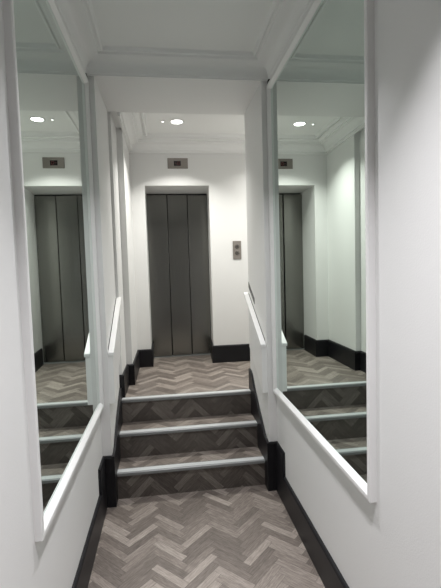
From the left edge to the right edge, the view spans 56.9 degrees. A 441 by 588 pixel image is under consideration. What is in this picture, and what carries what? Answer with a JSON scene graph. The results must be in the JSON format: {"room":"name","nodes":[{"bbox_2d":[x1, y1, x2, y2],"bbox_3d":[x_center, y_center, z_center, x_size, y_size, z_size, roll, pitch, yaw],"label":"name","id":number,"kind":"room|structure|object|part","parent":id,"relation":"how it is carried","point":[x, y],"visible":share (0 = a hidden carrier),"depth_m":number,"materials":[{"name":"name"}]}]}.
{"room":"elevator lobby","nodes":[
{"label":"elevator lobby","id":0,"kind":"room"},
{"bbox_2d":[0,0,102,587],"bbox_3d":[-0.592,0.107,0.458,0.120,2.945,4.450,-2,4,-7],"label":"wall","id":1,"kind":"structure","parent":0,"point":[52,562],"depth_m":1.26,"materials":[{"name":"white paint"}]},
{"bbox_2d":[2,0,103,541],"bbox_3d":[-0.730,-0.275,1.973,0.027,2.138,1.359,-2,4,-7],"label":"wall mirror","id":2,"kind":"object","parent":1,"relation":"attached to","point":[48,84],"visible":1,"depth_m":1.69,"materials":[{"name":"white mirror"}]},
{"bbox_2d":[87,76,119,455],"bbox_3d":[-0.895,-0.081,2.956,0.181,3.020,0.595,-2,4,-7],"label":"wall","id":3,"kind":"structure","parent":0,"point":[98,115],"depth_m":2.73,"materials":[{"name":"white paint"}]},
{"bbox_2d":[72,343,153,587],"bbox_3d":[-0.470,1.134,1.554,0.329,0.750,6.466,-2,4,-7],"label":"baseboard","id":4,"kind":"structure","parent":3,"relation":"attached to","point":[109,465],"depth_m":2.73,"materials":[{"name":"black wood"}]},
{"bbox_2d":[108,297,120,403],"bbox_3d":[-0.772,0.379,3.006,0.042,0.679,0.595,-2,4,-7],"label":"handrail","id":5,"kind":"object","parent":3,"relation":"attached to","point":[114,352],"visible":1,"depth_m":2.84,"materials":[{"name":"white paint"}]},
{"bbox_2d":[107,112,137,374],"bbox_3d":[-0.976,-0.372,3.746,0.265,2.384,1.025,-2,4,-7],"label":"wall","id":6,"kind":"structure","parent":0,"point":[118,150],"depth_m":3.59,"materials":[{"name":"white paint"}]},
{"bbox_2d":[110,112,120,127],"bbox_3d":[-0.861,-1.489,3.360,0.053,0.113,0.362,-2,4,-7],"label":"trim","id":7,"kind":"structure","parent":6,"relation":"attached to","point":[113,114],"depth_m":3.34,"materials":[{"name":"white paint"}]},
{"bbox_2d":[94,76,260,114],"bbox_3d":[-0.308,-1.517,2.948,1.086,0.188,0.595,-2,4,-7],"label":"ceiling","id":8,"kind":"structure","parent":0,"point":[119,94],"depth_m":2.91,"materials":[{"name":"white paint"}]},
{"bbox_2d":[117,112,244,153],"bbox_3d":[0.255,-1.538,3.840,2.285,0.141,1.025,-2,4,-7],"label":"trim","id":9,"kind":"structure","parent":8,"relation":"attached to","point":[137,137],"depth_m":4.16,"materials":[{"name":"white paint"}]},
{"bbox_2d":[55,0,312,81],"bbox_3d":[0.025,-1.330,0.454,1.208,0.113,4.450,-2,4,-7],"label":"trim","id":10,"kind":"structure","parent":8,"relation":"attached to","point":[284,17],"depth_m":2.53,"materials":[{"name":"white paint"}]},
{"bbox_2d":[91,0,272,51],"bbox_3d":[0.030,-1.421,0.389,1.448,0.075,4.570,-2,4,-7],"label":"ceiling","id":11,"kind":"structure","parent":0,"point":[221,25],"depth_m":2.24,"materials":[{"name":"white paint"}]},
{"bbox_2d":[126,353,250,396],"bbox_3d":[0.214,0.785,4.261,2.670,0.060,1.609,-2,4,-7],"label":"floor","id":12,"kind":"structure","parent":0,"point":[183,374],"depth_m":3.89,"materials":[{"name":"grey wood"}]},
{"bbox_2d":[129,153,248,349],"bbox_3d":[0.109,-0.502,4.692,2.670,2.459,0.576,-2,4,-7],"label":"wall","id":13,"kind":"structure","parent":0,"point":[222,177],"depth_m":4.36,"materials":[{"name":"white paint"}]},
{"bbox_2d":[167,158,187,168],"bbox_3d":[-0.449,-1.370,4.269,0.212,0.108,0.012,-2,4,-7],"label":"display","id":14,"kind":"object","parent":13,"relation":"attached to","point":[173,163],"visible":1,"depth_m":4.26,"materials":[{"name":"metal"}]},
{"bbox_2d":[146,194,210,357],"bbox_3d":[-0.480,-0.216,4.799,0.705,1.911,0.082,-2,4,-7],"label":"door","id":15,"kind":"structure","parent":13,"relation":"in","point":[177,224],"depth_m":4.79,"materials":[{"name":"metal"}]},
{"bbox_3d":[-0.714,-0.203,4.760,0.227,1.879,0.020,-2,4,-7],"label":"panel","id":16,"kind":"part","parent":15,"relation":"part of","materials":[{"name":"metal"}]},
{"bbox_3d":[-0.480,-0.213,4.801,0.223,1.879,0.020,-2,4,-7],"label":"panel","id":17,"kind":"part","parent":15,"relation":"part of","materials":[{"name":"metal"}]},
{"bbox_3d":[-0.452,0.734,4.855,0.695,0.006,0.072,-2,4,-7],"label":"sill","id":18,"kind":"part","parent":15,"relation":"part of","materials":[{"name":"metal"}]},
{"bbox_3d":[-0.249,-0.222,4.843,0.223,1.879,0.020,-2,4,-7],"label":"panel","id":19,"kind":"part","parent":15,"relation":"part of","materials":[{"name":"metal"}]},
{"bbox_2d":[210,340,249,362],"bbox_3d":[0.812,0.631,4.448,2.007,0.189,0.856,0,4,27],"label":"baseboard","id":20,"kind":"structure","parent":13,"relation":"attached to","point":[236,352],"depth_m":4.45,"materials":[{"name":"black wood"}]},
{"bbox_2d":[233,241,240,258],"bbox_3d":[0.180,-0.476,4.404,0.090,0.196,0.015,-2,4,-7],"label":"panel","id":21,"kind":"object","parent":13,"relation":"attached to","point":[236,244],"visible":1,"depth_m":4.40,"materials":[{"name":"metal"}]},
{"bbox_2d":[145,113,244,133],"bbox_3d":[0.179,-1.643,3.824,2.670,0.075,1.025,-2,4,-7],"label":"ceiling","id":22,"kind":"structure","parent":0,"point":[193,123],"depth_m":3.81,"materials":[{"name":"white paint"}]},
{"bbox_2d":[169,119,183,124],"bbox_3d":[-0.400,-1.580,3.738,0.136,0.006,0.136,-2,4,-7],"label":"recessed light","id":23,"kind":"object","parent":22,"relation":"in","point":[173,121],"visible":1,"depth_m":3.73,"materials":[{"name":"white"}]},
{"bbox_2d":[171,120,181,123],"bbox_3d":[-0.400,-1.582,3.738,0.103,0.002,0.103,-2,4,-7],"label":"diffuser","id":24,"kind":"object","parent":23,"relation":"attached to","point":[172,121],"depth_m":3.74,"materials":[{"name":"white plastic"}]},
{"bbox_2d":[88,485,324,587],"bbox_3d":[0.113,1.582,0.617,1.448,0.060,4.645,-2,4,-7],"label":"floor","id":25,"kind":"structure","parent":0,"point":[238,537],"depth_m":2.35,"materials":[{"name":"grey wood"}]},
{"bbox_2d":[117,389,264,498],"bbox_3d":[-0.235,1.119,3.144,1.050,0.564,0.522,-2,4,-7],"label":"staircase","id":26,"kind":"structure","parent":25,"relation":"on","point":[197,441],"depth_m":3.10,"materials":[{"name":"wood"}]},
{"bbox_2d":[244,81,276,441],"bbox_3d":[0.962,-0.150,3.199,1.394,3.020,0.595,-2,4,-7],"label":"wall","id":27,"kind":"structure","parent":0,"point":[255,116],"depth_m":2.91,"materials":[{"name":"white paint"}]},
{"bbox_2d":[244,282,267,392],"bbox_3d":[0.262,0.297,3.139,0.042,0.765,0.595,-2,4,-7],"label":"handrail","id":28,"kind":"object","parent":27,"relation":"attached to","point":[257,344],"visible":1,"depth_m":3.01,"materials":[{"name":"white paint"}]},
{"bbox_3d":[0.250,-0.010,3.294,0.003,0.170,0.215,-2,4,-7],"label":"plate","id":29,"kind":"part","parent":28,"relation":"part of","materials":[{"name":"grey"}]},
{"bbox_3d":[0.278,0.398,3.070,0.035,0.572,0.435,-2,4,-7],"label":"panel","id":30,"kind":"part","parent":28,"relation":"part of","materials":[{"name":"white"}]},
{"bbox_2d":[276,0,440,587],"bbox_3d":[0.724,0.058,0.630,0.120,2.945,4.450,-2,4,-7],"label":"wall","id":31,"kind":"structure","parent":0,"point":[393,541],"depth_m":1.29,"materials":[{"name":"white paint"}]},
{"bbox_2d":[249,368,348,587],"bbox_3d":[0.619,1.146,0.982,0.079,0.735,5.044,-2,4,-7],"label":"baseboard","id":32,"kind":"structure","parent":31,"relation":"attached to","point":[324,564],"depth_m":2.55,"materials":[{"name":"black wood"}]},
{"bbox_2d":[266,0,376,502],"bbox_3d":[0.441,-0.328,2.116,0.027,2.118,1.378,-2,4,-7],"label":"wall mirror","id":33,"kind":"object","parent":31,"relation":"attached to","point":[320,92],"visible":1,"depth_m":1.83,"materials":[{"name":"white mirror"}]}
]}

